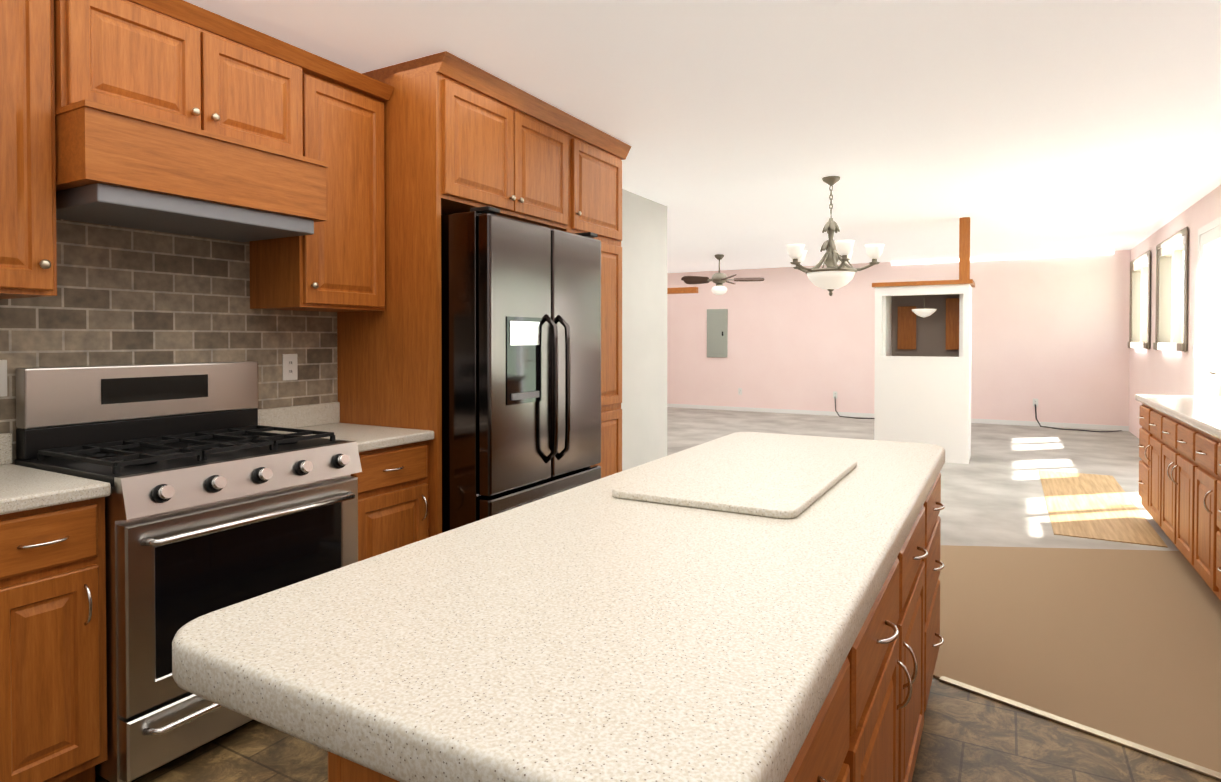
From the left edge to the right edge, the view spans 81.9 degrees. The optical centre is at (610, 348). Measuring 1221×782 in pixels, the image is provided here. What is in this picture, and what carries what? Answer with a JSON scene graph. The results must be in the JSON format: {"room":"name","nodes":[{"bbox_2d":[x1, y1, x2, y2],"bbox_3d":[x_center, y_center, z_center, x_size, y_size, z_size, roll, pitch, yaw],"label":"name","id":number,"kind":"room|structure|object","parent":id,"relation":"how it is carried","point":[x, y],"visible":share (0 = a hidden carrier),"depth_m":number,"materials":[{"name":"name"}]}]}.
{"room":"kitchen","nodes":[
{"label":"kitchen","id":0,"kind":"room"},
{"bbox_2d":[337,189,666,470],"bbox_3d":[-1.356,-0.032,3.553,0.120,2.600,7.560,0,1,29],"label":"wall","id":1,"kind":"structure","parent":0,"point":[644,330],"depth_m":6.37,"materials":[{"name":"white paint"}]},
{"bbox_2d":[0,0,56,298],"bbox_3d":[-1.891,-0.647,2.078,0.378,0.970,0.312,0,1,29],"label":"upper cabinet","id":2,"kind":"object","parent":1,"relation":"attached to","point":[28,256],"visible":1,"depth_m":2.07,"materials":[{"name":"brown wood"}]},
{"bbox_2d":[0,219,337,464],"bbox_3d":[-1.739,-0.101,2.746,0.003,1.040,1.620,0,1,29],"label":"tile backsplash","id":3,"kind":"structure","parent":1,"relation":"attached to","point":[128,296],"depth_m":2.72,"materials":[{"name":"grey tile"}]},
{"bbox_2d":[0,360,6,396],"bbox_3d":[-1.998,0.096,2.277,0.008,0.120,0.075,0,1,29],"label":"electrical outlet","id":4,"kind":"object","parent":3,"relation":"attached to","point":[3,378],"visible":1,"depth_m":2.30,"materials":[{"name":"white plastic"}]},
{"bbox_2d":[283,354,297,380],"bbox_3d":[-1.466,0.083,3.223,0.008,0.120,0.075,0,1,29],"label":"electrical outlet","id":5,"kind":"object","parent":3,"relation":"attached to","point":[290,366],"visible":1,"depth_m":3.22,"materials":[{"name":"white plastic"}]},
{"bbox_2d":[54,0,328,241],"bbox_3d":[-1.549,-0.793,2.549,0.510,0.690,0.848,0,1,29],"label":"upper cabinet","id":6,"kind":"object","parent":1,"relation":"attached to","point":[165,123],"visible":0.94,"depth_m":2.37,"materials":[{"name":"brown wood"}]},
{"bbox_2d":[128,0,393,101],"bbox_3d":[-1.562,-1.167,2.632,0.400,0.054,1.612,0,1,29],"label":"crown molding","id":7,"kind":"structure","parent":6,"relation":"on","point":[229,29],"depth_m":2.71,"materials":[{"name":"brown wood"}]},
{"bbox_2d":[250,71,384,311],"bbox_3d":[-1.287,-0.661,3.150,0.378,0.970,0.454,0,1,29],"label":"upper cabinet","id":8,"kind":"object","parent":1,"relation":"attached to","point":[335,262],"visible":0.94,"depth_m":3.04,"materials":[{"name":"brown wood"}]},
{"bbox_2d":[362,51,572,230],"bbox_3d":[-0.780,-1.000,3.749,0.670,0.630,1.030,0,1,29],"label":"upper cabinet","id":9,"kind":"object","parent":1,"relation":"attached to","point":[461,136],"depth_m":3.29,"materials":[{"name":"brown wood"}]},
{"bbox_2d":[95,678,1220,781],"bbox_3d":[-0.178,1.326,1.055,4.400,0.053,4.330,0,1,29],"label":"floor","id":10,"kind":"structure","parent":0,"point":[967,736],"depth_m":2.22,"materials":[{"name":"tile"}]},
{"bbox_2d":[0,433,110,781],"bbox_3d":[-1.772,0.784,2.031,0.650,1.010,0.312,0,1,29],"label":"base cabinet","id":11,"kind":"object","parent":10,"relation":"on","point":[53,695],"visible":1,"depth_m":1.91,"materials":[{"name":"brown wood"}]},
{"bbox_2d":[15,361,361,781],"bbox_3d":[-1.445,0.671,2.511,0.735,1.222,0.832,0,1,29],"label":"range","id":12,"kind":"object","parent":10,"relation":"on","point":[218,498],"visible":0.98,"depth_m":2.31,"materials":[{"name":"silver metal"}]},
{"bbox_2d":[258,402,433,561],"bbox_3d":[-1.168,0.769,3.103,0.650,1.010,0.454,0,1,29],"label":"base cabinet","id":13,"kind":"object","parent":10,"relation":"on","point":[393,494],"visible":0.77,"depth_m":3.01,"materials":[{"name":"brown wood"}]},
{"bbox_2d":[441,206,600,532],"bbox_3d":[-0.630,0.316,3.682,0.923,1.900,0.980,0,1,29],"label":"refrigerator","id":14,"kind":"object","parent":10,"relation":"on","point":[521,354],"visible":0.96,"depth_m":3.22,"materials":[{"name":"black metal"}]},
{"bbox_2d":[328,640,863,781],"bbox_3d":[0.022,0.881,1.010,0.512,0.845,0.606,0,1,29],"label":"base cabinet","id":15,"kind":"object","parent":10,"relation":"on","point":[836,754],"depth_m":1.07,"materials":[{"name":"brown wood"}]},
{"bbox_2d":[864,500,931,781],"bbox_3d":[0.462,0.870,1.790,0.512,0.845,1.185,0,1,29],"label":"base cabinet","id":16,"kind":"object","parent":10,"relation":"on","point":[898,640],"depth_m":1.68,"materials":[{"name":"brown wood"}]},
{"bbox_2d":[172,432,944,781],"bbox_3d":[0.327,0.414,1.854,0.845,0.065,2.480,0,1,29],"label":"countertop","id":17,"kind":"structure","parent":16,"relation":"on","point":[582,633],"depth_m":0.97,"materials":[{"name":"beige stone"}]},
{"bbox_2d":[612,449,856,518],"bbox_3d":[0.397,0.369,2.044,0.480,0.018,0.800,0,1,29],"label":"cutting board","id":18,"kind":"object","parent":17,"relation":"on","point":[777,485],"visible":1,"depth_m":1.91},
{"bbox_2d":[932,476,944,678],"bbox_3d":[0.903,0.859,2.562,0.500,0.845,0.593,0,1,29],"label":"base cabinet","id":19,"kind":"object","parent":10,"relation":"on","point":[936,496],"depth_m":2.49,"materials":[{"name":"brown wood"}]},
{"bbox_2d":[939,676,1220,779],"bbox_3d":[1.692,1.278,2.257,0.035,0.008,1.246,-1,1,-42],"label":"trim","id":20,"kind":"structure","parent":10,"relation":"on","point":[1130,744],"depth_m":2.35,"materials":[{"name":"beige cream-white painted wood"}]},
{"bbox_2d":[667,287,697,293],"bbox_3d":[0.683,-1.003,12.341,1.800,0.100,0.100,0,1,29],"label":"header beam","id":21,"kind":"structure","parent":0,"point":[684,290],"depth_m":11.99,"materials":[{"name":"brown wood"}]},
{"bbox_2d":[184,0,1220,272],"bbox_3d":[0.270,-1.394,6.199,8.700,0.050,13.800,0,1,29],"label":"ceiling","id":22,"kind":"structure","parent":0,"point":[742,128],"depth_m":3.80,"materials":[{"name":"white paint"}]},
{"bbox_2d":[681,254,763,294],"bbox_3d":[1.673,-1.128,10.749,1.287,0.604,1.241,0,1,29],"label":"room ceiling fan","id":23,"kind":"object","parent":22,"relation":"hanging from","point":[719,279],"visible":1,"depth_m":10.62,"materials":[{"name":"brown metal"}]},
{"bbox_2d":[786,176,884,295],"bbox_3d":[1.774,-0.890,5.612,0.764,0.939,0.752,0,1,29],"label":"dining chandelier","id":24,"kind":"object","parent":22,"relation":"hanging from","point":[832,276],"visible":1,"depth_m":5.50,"materials":[{"name":"grey metal"}]},
{"bbox_2d":[667,250,1130,425],"bbox_3d":[3.722,-0.152,12.249,8.800,2.600,0.100,0,1,29],"label":"wall","id":25,"kind":"structure","parent":0,"point":[1051,334],"depth_m":11.51,"materials":[{"name":"pink paint"}]},
{"bbox_2d":[707,309,727,356],"bbox_3d":[1.988,-0.294,13.142,0.400,0.900,0.039,0,1,29],"label":"box","id":26,"kind":"object","parent":25,"relation":"attached to","point":[717,321],"visible":1,"depth_m":13.12,"materials":[{"name":"grey metal"}]},
{"bbox_2d":[667,404,1128,430],"bbox_3d":[3.651,1.113,12.242,8.700,0.070,0.011,0,1,29],"label":"baseboard","id":27,"kind":"structure","parent":25,"relation":"attached to","point":[1033,423],"depth_m":11.88,"materials":[{"name":"white paint"}]},
{"bbox_2d":[892,251,1113,264],"bbox_3d":[5.958,-1.407,10.904,3.000,0.046,0.019,0,1,29],"label":"trim","id":28,"kind":"structure","parent":25,"relation":"attached to","point":[1012,257],"depth_m":10.79,"materials":[{"name":"white"}]},
{"bbox_2d":[1033,398,1037,406],"bbox_3d":[6.435,0.810,10.660,0.070,0.120,0.008,0,1,29],"label":"electrical outlet","id":29,"kind":"object","parent":25,"relation":"attached to","point":[1035,401],"visible":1,"depth_m":10.66,"materials":[{"name":"white plastic"}]},
{"bbox_2d":[667,407,1178,550],"bbox_3d":[1.202,1.233,7.891,8.700,0.050,10.000,0,1,29],"label":"floor","id":30,"kind":"structure","parent":0,"point":[992,493],"depth_m":7.41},
{"bbox_2d":[565,119,628,477],"bbox_3d":[-0.366,-0.035,4.498,0.670,2.580,0.660,0,1,29],"label":"tall cabinet","id":31,"kind":"object","parent":30,"relation":"on","point":[597,157],"depth_m":4.42,"materials":[{"name":"brown wood"}]},
{"bbox_2d":[874,284,971,463],"bbox_3d":[3.507,0.258,7.896,0.940,1.900,0.608,0,1,29],"label":"partition wall","id":32,"kind":"structure","parent":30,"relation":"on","point":[923,346],"depth_m":7.73,"materials":[{"name":"white paint"}]},
{"bbox_2d":[872,217,974,287],"bbox_3d":[3.506,-1.042,7.877,1.000,0.699,0.650,0,1,29],"label":"beam","id":33,"kind":"structure","parent":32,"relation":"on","point":[964,250],"depth_m":7.42,"materials":[{"name":"brown wood"}]},
{"bbox_2d":[835,397,1121,431],"bbox_3d":[5.504,0.998,10.948,4.014,0.327,0.402,0,1,29],"label":"cable","id":34,"kind":"object","parent":30,"relation":"on","point":[1035,416],"visible":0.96,"depth_m":10.52,"materials":[{"name":"black rubber"}]},
{"bbox_2d":[933,545,1220,772],"bbox_3d":[2.220,1.263,3.532,2.650,0.010,3.200,0,1,29],"label":"floor carpet","id":35,"kind":"object","parent":30,"relation":"on","point":[1124,644],"visible":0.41,"depth_m":3.08,"materials":[{"name":"brown carpet"}]},
{"bbox_2d":[1038,470,1167,547],"bbox_3d":[3.909,1.235,5.759,0.610,0.006,2.660,0,1,29],"label":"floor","id":36,"kind":"structure","parent":30,"relation":"on","point":[1093,506],"depth_m":5.39,"materials":[{"name":"brown wood"}]},
{"bbox_2d":[1138,402,1146,509],"bbox_3d":[4.099,0.818,4.861,0.676,0.865,0.450,0,1,29],"label":"base cabinet","id":37,"kind":"object","parent":30,"relation":"on","point":[1142,445],"depth_m":5.04,"materials":[{"name":"brown wood"}]},
{"bbox_2d":[1147,406,1158,524],"bbox_3d":[3.881,0.823,4.473,0.676,0.865,0.440,0,1,29],"label":"base cabinet","id":38,"kind":"object","parent":30,"relation":"on","point":[1152,415],"depth_m":4.70,"materials":[{"name":"brown wood"}]},
{"bbox_2d":[1159,414,1190,558],"bbox_3d":[3.557,0.831,3.898,0.676,0.865,0.880,0,1,29],"label":"base cabinet","id":39,"kind":"object","parent":30,"relation":"on","point":[1179,481],"depth_m":4.09,"materials":[{"name":"brown wood"}]},
{"bbox_2d":[1135,394,1220,441],"bbox_3d":[3.124,0.386,3.143,0.696,0.045,4.430,0,1,29],"label":"countertop","id":40,"kind":"structure","parent":39,"relation":"on","point":[1202,413],"depth_m":4.16,"materials":[{"name":"white stone"}]},
{"bbox_2d":[1187,430,1210,587],"bbox_3d":[3.233,0.839,3.323,0.676,0.865,0.440,0,1,29],"label":"base cabinet","id":41,"kind":"object","parent":30,"relation":"on","point":[1199,508],"depth_m":3.55,"materials":[{"name":"brown wood"}]},
{"bbox_2d":[1211,438,1220,600],"bbox_3d":[3.017,0.844,2.939,0.676,0.865,0.440,0,1,29],"label":"base cabinet","id":42,"kind":"object","parent":30,"relation":"on","point":[1215,444],"depth_m":3.31,"materials":[{"name":"brown wood"}]},
{"bbox_2d":[1129,185,1220,437],"bbox_3d":[4.138,-0.040,4.098,0.120,2.600,13.900,0,1,29],"label":"wall","id":43,"kind":"structure","parent":0,"point":[1152,371],"depth_m":7.53,"materials":[{"name":"paint"}]},
{"bbox_2d":[1128,250,1150,349],"bbox_3d":[7.011,-0.611,9.262,0.145,1.220,1.570,0,1,29],"label":"window","id":44,"kind":"structure","parent":43,"relation":"in","point":[1140,299],"depth_m":9.29,"materials":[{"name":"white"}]},
{"bbox_2d":[1153,227,1187,351],"bbox_3d":[6.022,-0.587,7.506,0.145,1.220,1.600,0,1,29],"label":"window","id":45,"kind":"structure","parent":43,"relation":"in","point":[1168,275],"depth_m":7.52,"materials":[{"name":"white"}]},
{"bbox_2d":[1192,345,1194,357],"bbox_3d":[5.478,0.026,6.616,0.010,0.120,0.080,0,1,29],"label":"switch plate","id":46,"kind":"object","parent":43,"relation":"attached to","point":[1193,351],"visible":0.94,"depth_m":6.61,"materials":[{"name":"white plastic"}]},
{"bbox_2d":[1196,216,1220,396],"bbox_3d":[4.983,0.082,5.644,0.122,2.325,1.760,0,1,29],"label":"window","id":47,"kind":"structure","parent":43,"relation":"in","point":[1208,281],"depth_m":6.26,"materials":[{"name":"white glass"}]},
{"bbox_2d":[1209,354,1220,383],"bbox_3d":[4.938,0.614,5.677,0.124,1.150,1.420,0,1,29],"label":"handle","id":48,"kind":"object","parent":47,"relation":"attached to","point":[1219,372],"visible":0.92,"depth_m":5.74,"materials":[{"name":"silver metal"}]}
]}

